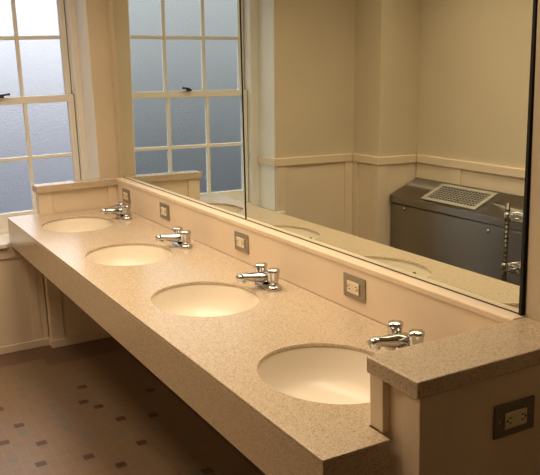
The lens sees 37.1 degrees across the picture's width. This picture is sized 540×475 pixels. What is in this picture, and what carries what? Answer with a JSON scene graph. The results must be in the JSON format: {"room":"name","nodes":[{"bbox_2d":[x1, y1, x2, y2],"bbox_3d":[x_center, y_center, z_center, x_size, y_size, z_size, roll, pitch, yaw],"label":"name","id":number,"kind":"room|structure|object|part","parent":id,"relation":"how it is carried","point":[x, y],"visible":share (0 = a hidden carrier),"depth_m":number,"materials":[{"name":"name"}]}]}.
{"room":"public restroom","nodes":[
{"label":"public restroom","id":0,"kind":"room"},
{"bbox_2d":[0,0,118,346],"bbox_3d":[-2.051,-0.586,4.839,2.472,2.700,0.420,-9,14,-28],"label":"wall","id":1,"kind":"structure","parent":0,"point":[23,306],"depth_m":5.08,"materials":[{"name":"beige paint"}]},
{"bbox_2d":[0,338,49,354],"bbox_3d":[-1.988,0.756,4.902,1.285,0.050,0.012,-9,14,-28],"label":"baseboard","id":2,"kind":"structure","parent":1,"relation":"attached to","point":[41,342],"depth_m":5.12,"materials":[{"name":"beige wood"}]},
{"bbox_2d":[0,0,99,248],"bbox_3d":[-1.681,-0.803,4.973,1.119,1.690,0.420,-9,14,-28],"label":"window","id":3,"kind":"structure","parent":1,"relation":"in","point":[48,124],"depth_m":5.22,"materials":[{"name":"white paint"}]},
{"bbox_3d":[-1.751,-1.428,5.015,0.278,0.345,0.006,-9,14,-28],"label":"pane","id":4,"kind":"part","parent":3,"relation":"part of","materials":[{"name":"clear glass"}]},
{"bbox_3d":[-1.738,-1.065,5.097,0.278,0.360,0.006,-9,14,-28],"label":"pane","id":5,"kind":"part","parent":3,"relation":"part of","materials":[{"name":"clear glass"}]},
{"bbox_3d":[-1.704,-0.674,5.145,0.278,0.339,0.006,-9,14,-28],"label":"pane","id":6,"kind":"part","parent":3,"relation":"part of","materials":[{"name":"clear glass"}]},
{"bbox_3d":[-1.693,-0.326,5.223,0.278,0.335,0.006,-9,14,-28],"label":"pane","id":7,"kind":"part","parent":3,"relation":"part of","materials":[{"name":"clear glass"}]},
{"bbox_3d":[-1.494,-1.467,5.151,0.268,0.345,0.006,-9,14,-28],"label":"pane","id":8,"kind":"part","parent":3,"relation":"part of","materials":[{"name":"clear glass"}]},
{"bbox_3d":[-1.698,-0.476,5.190,0.934,0.838,0.036,-9,14,-28],"label":"sash","id":9,"kind":"part","parent":3,"relation":"part of","materials":[{"name":"white paint"}]},
{"bbox_3d":[-1.482,-1.104,5.233,0.268,0.360,0.006,-9,14,-28],"label":"pane","id":10,"kind":"part","parent":3,"relation":"part of","materials":[{"name":"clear glass"}]},
{"bbox_3d":[-1.448,-0.713,5.281,0.268,0.339,0.006,-9,14,-28],"label":"pane","id":11,"kind":"part","parent":3,"relation":"part of","materials":[{"name":"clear glass"}]},
{"bbox_3d":[-1.436,-0.365,5.359,0.268,0.335,0.006,-9,14,-28],"label":"pane","id":12,"kind":"part","parent":3,"relation":"part of","materials":[{"name":"clear glass"}]},
{"bbox_3d":[-1.744,-1.243,5.057,0.934,0.805,0.036,-9,14,-28],"label":"sash","id":13,"kind":"part","parent":3,"relation":"part of","materials":[{"name":"white paint"}]},
{"bbox_2d":[0,337,265,474],"bbox_3d":[0.000,1.514,1.576,2.432,0.101,8.900,-9,14,-28],"label":"floor","id":14,"kind":"structure","parent":0,"point":[89,407],"depth_m":4.07,"materials":[{"name":"brown tile"}]},
{"bbox_2d":[32,176,122,347],"bbox_3d":[-1.194,0.152,5.199,0.558,1.046,0.128,-9,14,-28],"label":"wall","id":15,"kind":"structure","parent":14,"relation":"on","point":[68,323],"depth_m":5.12,"materials":[{"name":"beige paint"}]},
{"bbox_3d":[-1.190,0.639,5.306,0.521,0.050,0.122,-9,14,-28],"label":"board","id":16,"kind":"part","parent":15,"relation":"part of","materials":[{"name":"beige wood"}]},
{"bbox_2d":[367,317,539,474],"bbox_3d":[0.537,0.783,2.135,0.538,1.046,0.200,-9,14,-28],"label":"wall","id":17,"kind":"structure","parent":14,"relation":"on","point":[435,401],"depth_m":1.95,"materials":[{"name":"beige paint"}]},
{"bbox_2d":[493,395,534,439],"bbox_3d":[0.608,0.447,1.995,0.134,0.086,0.012,-9,14,-28],"label":"outlet","id":18,"kind":"object","parent":17,"relation":"attached to","point":[516,416],"visible":1,"depth_m":1.99,"materials":[{"name":"grey metal"}]},
{"bbox_2d":[504,407,526,428],"bbox_3d":[0.609,0.447,1.993,0.072,0.042,0.005,-9,14,-28],"label":"receptacle","id":19,"kind":"object","parent":18,"relation":"attached to","point":[514,417],"depth_m":1.99,"materials":[{"name":"beige plastic"}]},
{"bbox_2d":[106,0,539,325],"bbox_3d":[1.056,0.028,1.642,0.164,2.700,8.320,-9,14,-28],"label":"wall","id":20,"kind":"structure","parent":0,"point":[532,281],"depth_m":2.18,"materials":[{"name":"beige paint"}]},
{"bbox_2d":[112,0,245,219],"bbox_3d":[-0.538,-0.845,4.286,0.012,1.250,1.730,-8,14,-28],"label":"mirror","id":21,"kind":"object","parent":20,"relation":"attached to","point":[179,62],"visible":1,"depth_m":4.14,"materials":[{"name":"silver metal"}]},
{"bbox_3d":[-0.525,-0.236,4.420,0.007,0.002,1.728,-8,14,-28],"label":"edge trim","id":22,"kind":"part","parent":21,"relation":"part of","materials":[{"name":"metal"}]},
{"bbox_3d":[-0.121,-0.694,3.544,0.010,1.247,0.002,-8,14,-28],"label":"joint trim","id":23,"kind":"part","parent":21,"relation":"part of","materials":[{"name":"metal"}]},
{"bbox_2d":[7,206,389,474],"bbox_3d":[-0.441,0.232,3.564,0.686,0.172,3.590,-9,14,-28],"label":"countertop","id":24,"kind":"structure","parent":20,"relation":"attached to","point":[212,364],"depth_m":2.74,"materials":[{"name":"beige stone"}]},
{"bbox_2d":[42,218,113,231],"bbox_3d":[-1.109,0.005,4.680,0.439,0.148,0.536,-9,14,-28],"label":"sink","id":25,"kind":"object","parent":24,"relation":"in","point":[73,224],"visible":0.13,"depth_m":4.87,"materials":[{"name":"beige ceramic"}]},
{"bbox_2d":[100,202,131,219],"bbox_3d":[-0.903,-0.157,4.771,0.180,0.088,0.153,-2,13,0],"label":"faucet","id":26,"kind":"object","parent":24,"relation":"on","point":[122,211],"visible":1,"depth_m":4.72,"materials":[{"name":"silver metal"}]},
{"bbox_3d":[-0.909,-0.149,4.751,0.182,0.066,0.072,-9,14,-28],"label":"spout","id":27,"kind":"part","parent":26,"relation":"part of","materials":[{"name":"silver metal"}]},
{"bbox_3d":[-0.894,-0.175,4.814,0.048,0.072,0.048,2,13,16],"label":"handle","id":28,"kind":"part","parent":26,"relation":"part of","materials":[{"name":"silver metal"}]},
{"bbox_3d":[-0.844,-0.157,4.725,0.048,0.072,0.048,2,13,16],"label":"handle","id":29,"kind":"part","parent":26,"relation":"part of","materials":[{"name":"silver metal"}]},
{"bbox_2d":[86,245,171,265],"bbox_3d":[-0.680,0.162,3.916,0.439,0.148,0.536,-9,14,-28],"label":"sink","id":30,"kind":"object","parent":24,"relation":"in","point":[122,255],"visible":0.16,"depth_m":4.11,"materials":[{"name":"beige ceramic"}]},
{"bbox_2d":[155,226,191,248],"bbox_3d":[-0.474,0.000,4.008,0.180,0.088,0.153,-2,13,0],"label":"faucet","id":31,"kind":"object","parent":24,"relation":"on","point":[180,238],"visible":1,"depth_m":3.95,"materials":[{"name":"silver metal"}]},
{"bbox_3d":[-0.480,0.008,3.987,0.182,0.066,0.072,-9,14,-28],"label":"spout","id":32,"kind":"part","parent":31,"relation":"part of","materials":[{"name":"silver metal"}]},
{"bbox_3d":[-0.465,-0.018,4.051,0.048,0.072,0.048,2,13,16],"label":"handle","id":33,"kind":"part","parent":31,"relation":"part of","materials":[{"name":"silver metal"}]},
{"bbox_3d":[-0.415,0.000,3.961,0.048,0.072,0.048,2,13,16],"label":"handle","id":34,"kind":"part","parent":31,"relation":"part of","materials":[{"name":"silver metal"}]},
{"bbox_2d":[151,284,258,316],"bbox_3d":[-0.251,0.319,3.152,0.439,0.148,0.536,-9,14,-28],"label":"sink","id":35,"kind":"object","parent":24,"relation":"in","point":[196,300],"visible":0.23,"depth_m":3.34,"materials":[{"name":"beige ceramic"}]},
{"bbox_2d":[236,262,281,291],"bbox_3d":[-0.045,0.157,3.244,0.180,0.088,0.153,-2,13,0],"label":"faucet","id":36,"kind":"object","parent":24,"relation":"on","point":[268,280],"visible":1,"depth_m":3.19,"materials":[{"name":"silver metal"}]},
{"bbox_3d":[-0.051,0.165,3.224,0.182,0.066,0.072,-9,14,-28],"label":"spout","id":37,"kind":"part","parent":36,"relation":"part of","materials":[{"name":"silver metal"}]},
{"bbox_3d":[-0.036,0.139,3.287,0.048,0.072,0.048,2,13,16],"label":"handle","id":38,"kind":"part","parent":36,"relation":"part of","materials":[{"name":"silver metal"}]},
{"bbox_3d":[0.014,0.157,3.197,0.048,0.072,0.048,2,13,16],"label":"handle","id":39,"kind":"part","parent":36,"relation":"part of","materials":[{"name":"silver metal"}]},
{"bbox_2d":[258,346,377,430],"bbox_3d":[0.178,0.476,2.388,0.439,0.148,0.536,-9,14,-28],"label":"sink","id":40,"kind":"object","parent":24,"relation":"in","point":[320,374],"visible":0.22,"depth_m":2.57,"materials":[{"name":"beige ceramic"}]},
{"bbox_2d":[367,320,424,350],"bbox_3d":[0.384,0.314,2.480,0.180,0.088,0.153,-2,13,0],"label":"faucet","id":41,"kind":"object","parent":24,"relation":"on","point":[396,339],"visible":0.81,"depth_m":2.43,"materials":[{"name":"silver metal"}]},
{"bbox_3d":[0.378,0.323,2.460,0.182,0.066,0.072,-9,14,-28],"label":"spout","id":42,"kind":"part","parent":41,"relation":"part of","materials":[{"name":"silver metal"}]},
{"bbox_3d":[0.393,0.296,2.523,0.048,0.072,0.048,2,13,16],"label":"handle","id":43,"kind":"part","parent":41,"relation":"part of","materials":[{"name":"silver metal"}]},
{"bbox_3d":[0.443,0.315,2.434,0.048,0.072,0.048,2,13,16],"label":"handle","id":44,"kind":"part","parent":41,"relation":"part of","materials":[{"name":"silver metal"}]},
{"bbox_2d":[116,177,525,341],"bbox_3d":[-0.126,0.007,3.707,0.068,0.182,3.410,-9,14,-28],"label":"backsplash","id":45,"kind":"structure","parent":20,"relation":"attached to","point":[441,312],"depth_m":3.03,"materials":[{"name":"beige wood"}]},
{"bbox_2d":[122,188,130,203],"bbox_3d":[-0.898,-0.259,5.012,0.012,0.086,0.134,-9,14,-28],"label":"outlet","id":46,"kind":"object","parent":45,"relation":"attached to","point":[126,193],"visible":1,"depth_m":5.00,"materials":[{"name":"silver metal"}]},
{"bbox_2d":[123,192,127,199],"bbox_3d":[-0.900,-0.259,5.011,0.005,0.042,0.072,-9,14,-28],"label":"receptacle","id":47,"kind":"object","parent":46,"relation":"attached to","point":[125,194],"depth_m":5.00,"materials":[{"name":"beige plastic"}]},
{"bbox_2d":[159,202,169,220],"bbox_3d":[-0.587,-0.145,4.459,0.012,0.086,0.134,-9,14,-28],"label":"outlet","id":48,"kind":"object","parent":45,"relation":"attached to","point":[164,208],"visible":1,"depth_m":4.44,"materials":[{"name":"silver metal"}]},
{"bbox_2d":[161,207,166,215],"bbox_3d":[-0.589,-0.144,4.458,0.005,0.042,0.072,-9,14,-28],"label":"receptacle","id":49,"kind":"object","parent":48,"relation":"attached to","point":[163,209],"depth_m":4.45,"materials":[{"name":"beige plastic"}]},
{"bbox_2d":[234,231,248,253],"bbox_3d":[-0.132,0.022,3.648,0.012,0.086,0.134,-9,14,-28],"label":"outlet","id":50,"kind":"object","parent":45,"relation":"attached to","point":[241,240],"visible":1,"depth_m":3.63,"materials":[{"name":"silver metal"}]},
{"bbox_2d":[236,237,244,247],"bbox_3d":[-0.134,0.022,3.647,0.005,0.042,0.072,-9,14,-28],"label":"receptacle","id":51,"kind":"object","parent":50,"relation":"attached to","point":[240,241],"depth_m":3.64,"materials":[{"name":"beige plastic"}]},
{"bbox_2d":[343,272,365,303],"bbox_3d":[0.299,0.180,2.880,0.012,0.086,0.134,-9,14,-28],"label":"outlet","id":52,"kind":"object","parent":45,"relation":"attached to","point":[354,287],"visible":1,"depth_m":2.87,"materials":[{"name":"silver metal"}]},
{"bbox_2d":[347,280,358,295],"bbox_3d":[0.297,0.180,2.879,0.005,0.042,0.072,-9,14,-28],"label":"receptacle","id":53,"kind":"object","parent":52,"relation":"attached to","point":[352,285],"depth_m":2.88,"materials":[{"name":"beige plastic"}]},
{"bbox_2d":[240,0,537,314],"bbox_3d":[0.283,-0.543,2.821,0.014,1.250,1.678,-8,14,-28],"label":"mirror","id":54,"kind":"object","parent":20,"relation":"attached to","point":[395,135],"visible":1,"depth_m":2.61,"materials":[{"name":"silver metal"}]},
{"bbox_3d":[0.296,0.065,2.959,0.007,0.002,1.669,-8,14,-28],"label":"edge trim","id":55,"kind":"part","parent":54,"relation":"part of","materials":[{"name":"metal"}]},
{"bbox_3d":[0.685,-0.396,2.105,0.011,1.250,0.010,-8,14,-28],"label":"trim","id":56,"kind":"part","parent":54,"relation":"part of","materials":[{"name":"black metal"}]}
]}

